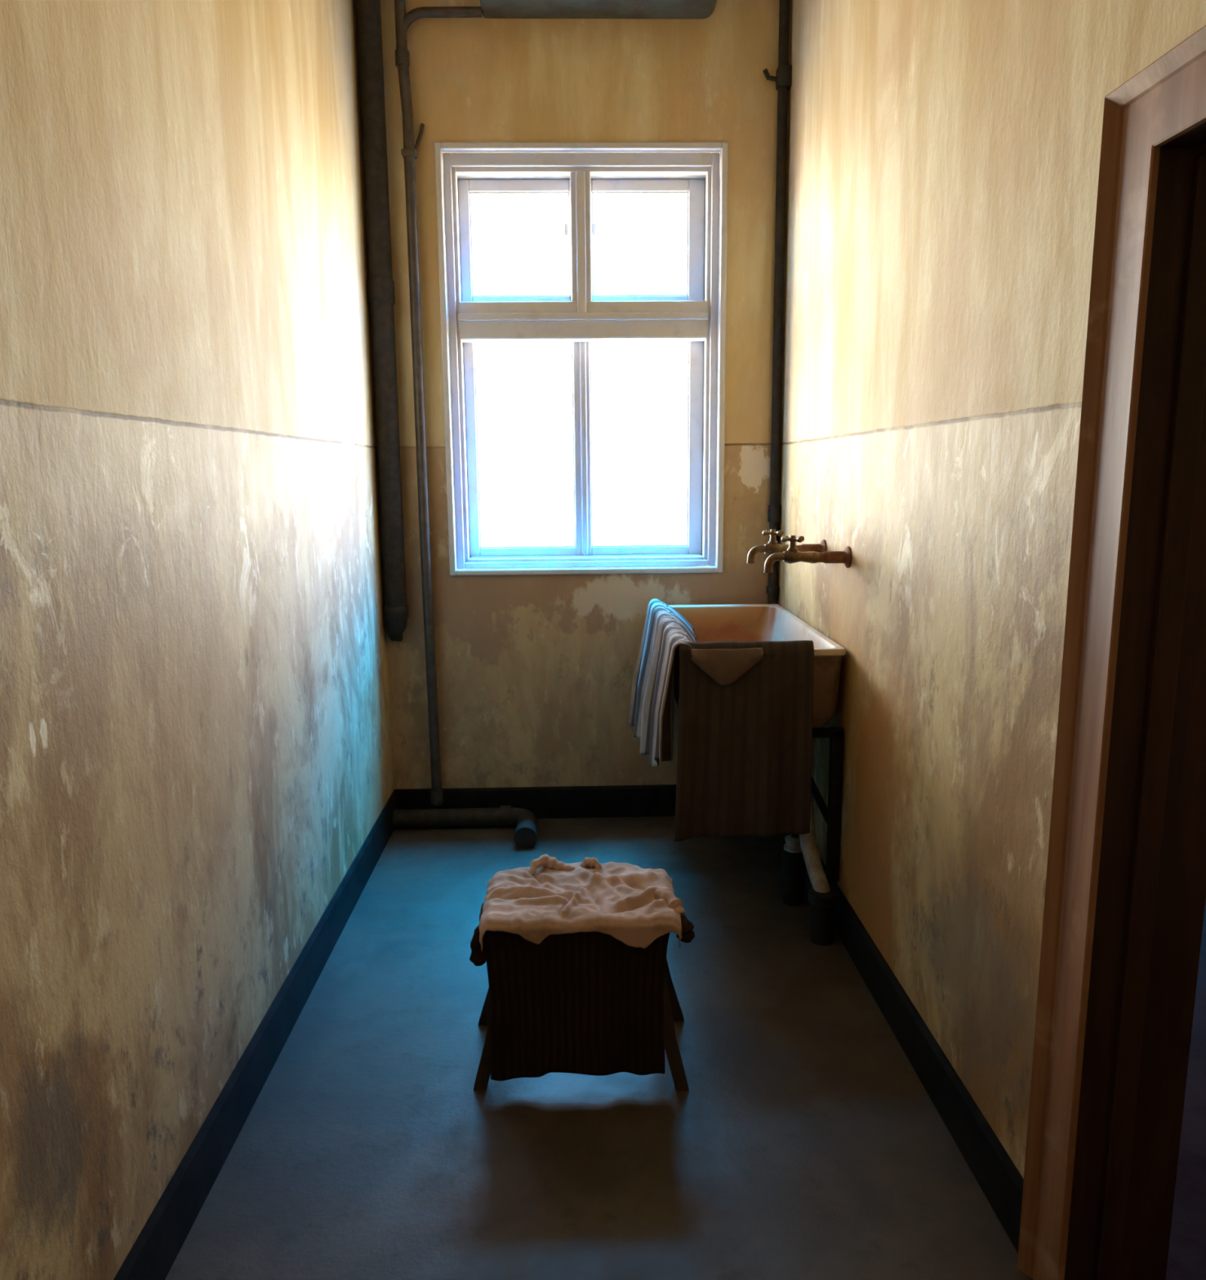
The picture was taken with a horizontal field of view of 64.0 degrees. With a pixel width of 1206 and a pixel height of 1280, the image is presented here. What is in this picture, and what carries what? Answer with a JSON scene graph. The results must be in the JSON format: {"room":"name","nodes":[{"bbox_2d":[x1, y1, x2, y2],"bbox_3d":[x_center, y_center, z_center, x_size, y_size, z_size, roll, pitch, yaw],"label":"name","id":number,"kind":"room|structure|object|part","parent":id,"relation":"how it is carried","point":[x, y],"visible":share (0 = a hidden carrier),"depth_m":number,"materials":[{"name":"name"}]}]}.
{"room":"laundry room","nodes":[
{"label":"laundry room","id":0,"kind":"room"},
{"bbox_2d":[0,0,394,1279],"bbox_3d":[-0.974,-0.513,1.180,0.250,3.620,5.554,-1,10,-1],"label":"wall","id":1,"kind":"structure","parent":0,"point":[196,751],"depth_m":1.89,"materials":[{"name":"paint"}]},
{"bbox_2d":[113,789,397,1279],"bbox_3d":[-0.830,1.181,1.582,0.014,0.141,5.354,-1,10,-1],"label":"baseboard","id":2,"kind":"structure","parent":1,"relation":"attached to","point":[157,1246],"depth_m":2.25,"materials":[{"name":"black paint"}]},
{"bbox_2d":[380,0,791,789],"bbox_3d":[0.827,-1.040,4.095,4.012,3.620,0.270,-1,10,-1],"label":"wall","id":3,"kind":"structure","parent":0,"point":[535,673],"depth_m":3.94,"materials":[{"name":"paint"}]},
{"bbox_2d":[355,0,408,641],"bbox_3d":[-0.871,-1.377,3.795,0.102,2.818,0.113,-1,10,-1],"label":"drain pipe","id":4,"kind":"object","parent":3,"relation":"attached to","point":[380,283],"visible":1,"depth_m":3.77,"materials":[{"name":"metal"}]},
{"bbox_2d":[394,0,481,805],"bbox_3d":[-0.613,-1.032,3.882,0.332,3.533,0.069,-1,10,-1],"label":"supply pipe","id":5,"kind":"object","parent":3,"relation":"attached to","point":[403,20],"visible":1,"depth_m":3.83,"materials":[{"name":"grey metal"}]},
{"bbox_2d":[395,784,675,818],"bbox_3d":[-0.079,0.711,4.232,1.660,0.141,0.014,-1,10,-1],"label":"baseboard","id":6,"kind":"structure","parent":3,"relation":"attached to","point":[655,800],"depth_m":4.22,"materials":[{"name":"black paint"}]},
{"bbox_2d":[434,142,728,575],"bbox_3d":[-0.080,-1.137,4.061,1.148,1.693,0.314,-1,10,-1],"label":"window","id":7,"kind":"structure","parent":3,"relation":"in","point":[581,317],"depth_m":3.94,"materials":[{"name":"white paint"},{"name":"glass"}]},
{"bbox_3d":[-0.341,-1.629,3.993,0.499,0.510,0.045,-1,10,-1],"label":"sash","id":8,"kind":"part","parent":7,"relation":"part of","materials":[{"name":"glass"}]},
{"bbox_3d":[-0.334,-0.846,4.130,0.499,0.980,0.045,-1,10,-1],"label":"sash","id":9,"kind":"part","parent":7,"relation":"part of","materials":[{"name":"glass"}]},
{"bbox_3d":[-0.072,-0.357,4.170,0.996,0.012,0.062,-1,10,-1],"label":"sill","id":10,"kind":"part","parent":7,"relation":"part of","materials":[{"name":"paint"}]},
{"bbox_3d":[0.173,-0.852,4.143,0.511,0.980,0.045,-1,10,-1],"label":"sash","id":11,"kind":"part","parent":7,"relation":"part of","materials":[{"name":"glass"}]},
{"bbox_3d":[0.166,-1.636,4.005,0.511,0.510,0.045,-1,10,-1],"label":"sash","id":12,"kind":"part","parent":7,"relation":"part of","materials":[{"name":"glass"}]},
{"bbox_2d":[480,0,716,18],"bbox_3d":[-0.014,-2.517,3.579,0.890,0.307,0.188,-1,10,-1],"label":"water tank","id":13,"kind":"object","parent":3,"relation":"attached to","point":[536,9],"visible":1,"depth_m":3.62,"materials":[{"name":"metal"}]},
{"bbox_2d":[762,0,791,604],"bbox_3d":[0.682,-1.019,3.932,0.110,3.598,0.054,-1,10,-1],"label":"pipe","id":14,"kind":"object","parent":3,"relation":"attached to","point":[783,77],"visible":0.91,"depth_m":3.84,"materials":[{"name":"metal"}]},
{"bbox_2d":[164,816,1205,1279],"bbox_3d":[0.948,1.303,1.556,3.962,0.120,5.564,-1,10,-1],"label":"floor","id":15,"kind":"structure","parent":0,"point":[804,1142],"depth_m":2.23,"materials":[{"name":"grey concrete"}]},
{"bbox_2d":[392,805,537,848],"bbox_3d":[-0.586,0.776,4.030,0.631,0.092,0.302,-1,10,-1],"label":"pipe","id":16,"kind":"object","parent":15,"relation":"on","point":[525,821],"visible":0.98,"depth_m":4.10,"materials":[{"name":"metal"}]},
{"bbox_2d":[499,805,511,826],"bbox_3d":[-0.417,0.756,4.138,0.045,0.092,0.092,-1,10,-1],"label":"socket","id":17,"kind":"object","parent":16,"relation":"attached to","point":[504,811],"depth_m":4.10,"materials":[{"name":"metal"}]},
{"bbox_2d":[514,820,537,848],"bbox_3d":[-0.314,0.792,3.926,0.092,0.092,0.075,-1,10,-1],"label":"socket","id":18,"kind":"object","parent":16,"relation":"attached to","point":[526,832],"depth_m":3.89,"materials":[{"name":"metal"}]},
{"bbox_2d":[473,958,688,1091],"bbox_3d":[-0.058,0.870,2.488,0.569,0.428,0.335,-1,10,-1],"label":"stool","id":19,"kind":"object","parent":15,"relation":"on","point":[673,1012],"visible":0.09,"depth_m":2.37,"materials":[{"name":"brown wood"}]},
{"bbox_3d":[-0.266,0.906,2.382,0.137,0.398,0.054,-9,13,-39],"label":"leg","id":20,"kind":"part","parent":19,"relation":"part of","materials":[{"name":"brown wood"}]},
{"bbox_3d":[-0.283,0.865,2.615,0.142,0.398,0.050,3,11,19],"label":"leg","id":21,"kind":"part","parent":19,"relation":"part of","materials":[{"name":"brown wood"}]},
{"bbox_2d":[469,903,694,1080],"bbox_3d":[-0.050,0.859,2.386,0.542,0.414,0.136,-1,10,-1],"label":"cloth","id":22,"kind":"object","parent":19,"relation":"hanging from","point":[586,1003],"visible":0.69,"depth_m":2.33,"materials":[{"name":"fabric"}]},
{"bbox_2d":[479,853,684,951],"bbox_3d":[-0.052,0.652,2.442,0.496,0.110,0.344,-1,10,-1],"label":"cloth","id":23,"kind":"object","parent":19,"relation":"on","point":[635,905],"visible":1,"depth_m":2.37,"materials":[{"name":"fabric"}]},
{"bbox_3d":[0.162,0.859,2.627,0.140,0.398,0.050,-5,11,-23],"label":"leg","id":24,"kind":"part","parent":19,"relation":"part of","materials":[{"name":"brown wood"}]},
{"bbox_3d":[0.154,0.902,2.381,0.056,0.398,0.147,-9,13,-39],"label":"leg","id":25,"kind":"part","parent":19,"relation":"part of","materials":[{"name":"brown wood"}]},
{"bbox_2d":[780,834,805,906],"bbox_3d":[0.666,0.588,3.341,0.084,0.678,0.084,-1,10,-1],"label":"trap","id":26,"kind":"object","parent":15,"relation":"on","point":[793,863],"visible":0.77,"depth_m":3.35,"materials":[{"name":"black metal"}]},
{"bbox_3d":[0.665,0.469,3.320,0.023,0.438,0.023,-1,10,-1],"label":"stem","id":27,"kind":"part","parent":26,"relation":"part of","materials":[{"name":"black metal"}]},
{"bbox_2d":[777,0,1205,1178],"bbox_3d":[0.893,-0.555,1.326,0.170,3.620,5.354,-1,10,-1],"label":"wall","id":28,"kind":"structure","parent":0,"point":[943,157],"depth_m":2.19,"materials":[{"name":"paint"}]},
{"bbox_2d":[667,604,845,882],"bbox_3d":[0.496,0.329,3.585,0.528,0.786,1.050,-1,10,-1],"label":"sink","id":29,"kind":"object","parent":28,"relation":"attached to","point":[729,622],"visible":0.37,"depth_m":3.18,"materials":[{"name":"ceramic"}]},
{"bbox_2d":[627,598,697,767],"bbox_3d":[0.262,0.183,3.546,0.262,0.549,1.062,-1,10,-3],"label":"striped towel","id":30,"kind":"object","parent":29,"relation":"hanging from","point":[651,712],"visible":0.94,"depth_m":3.46,"materials":[{"name":"fabric"}]},
{"bbox_2d":[674,640,813,841],"bbox_3d":[0.438,0.316,3.034,0.436,0.629,0.089,-1,10,-1],"label":"towel","id":31,"kind":"object","parent":29,"relation":"hanging from","point":[744,751],"visible":1,"depth_m":3.01,"materials":[{"name":"fabric"}]},
{"bbox_2d":[667,604,845,657],"bbox_3d":[0.489,0.061,3.538,0.518,0.241,1.050,-1,10,-1],"label":"basin","id":32,"kind":"object","parent":29,"relation":"in","point":[729,622],"depth_m":4.01,"materials":[{"name":"ceramic"}]},
{"bbox_2d":[799,737,837,946],"bbox_3d":[0.692,0.624,3.132,0.091,0.678,0.238,-2,10,-9],"label":"pipe","id":33,"kind":"object","parent":29,"relation":"attached to","point":[823,899],"visible":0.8,"depth_m":3.09,"materials":[{"name":"black metal"}]},
{"bbox_2d":[808,887,837,946],"bbox_3d":[0.706,0.887,3.105,0.092,0.168,0.092,-1,10,-1],"label":"socket","id":34,"kind":"object","parent":33,"relation":"attached to","point":[823,901],"depth_m":3.07,"materials":[{"name":"black metal"}]},
{"bbox_2d":[746,528,826,563],"bbox_3d":[0.627,-0.322,3.312,0.266,0.115,0.078,-1,10,-1],"label":"tap","id":35,"kind":"object","parent":28,"relation":"attached to","point":[771,547],"visible":0.84,"depth_m":3.30,"materials":[{"name":"metal"}]},
{"bbox_3d":[0.527,-0.295,3.314,0.066,0.062,0.028,-1,10,-1],"label":"spout","id":36,"kind":"part","parent":35,"relation":"part of","materials":[{"name":"gold metal"}]},
{"bbox_3d":[0.582,-0.368,3.303,0.066,0.020,0.066,3,10,18],"label":"cross handle","id":37,"kind":"part","parent":35,"relation":"part of","materials":[{"name":"gold metal"}]},
{"bbox_2d":[763,534,851,573],"bbox_3d":[0.635,-0.270,3.012,0.266,0.115,0.078,-1,10,-1],"label":"tap","id":38,"kind":"object","parent":28,"relation":"attached to","point":[791,555],"visible":1,"depth_m":3.00,"materials":[{"name":"metal"}]},
{"bbox_3d":[0.536,-0.242,3.014,0.066,0.062,0.028,-1,10,-1],"label":"spout","id":39,"kind":"part","parent":38,"relation":"part of","materials":[{"name":"gold metal"}]},
{"bbox_3d":[0.590,-0.316,3.003,0.066,0.020,0.066,3,10,18],"label":"cross handle","id":40,"kind":"part","parent":38,"relation":"part of","materials":[{"name":"gold metal"}]},
{"bbox_2d":[781,834,1023,1253],"bbox_3d":[0.777,0.911,3.044,0.014,0.141,2.469,-1,10,-1],"label":"baseboard","id":41,"kind":"structure","parent":28,"relation":"attached to","point":[997,1177],"depth_m":2.27,"materials":[{"name":"black paint"}]},
{"bbox_2d":[1017,24,1205,1279],"bbox_3d":[0.900,0.272,1.122,0.212,2.062,1.102,-1,10,-1],"label":"door frame","id":42,"kind":"structure","parent":28,"relation":"in","point":[1124,900],"depth_m":1.56,"materials":[{"name":"brown paint"}]},
{"bbox_3d":[0.800,-0.689,0.952,0.030,0.109,1.102,-1,10,-1],"label":"head casing","id":43,"kind":"part","parent":42,"relation":"part of","materials":[{"name":"brown paint"}]}
]}

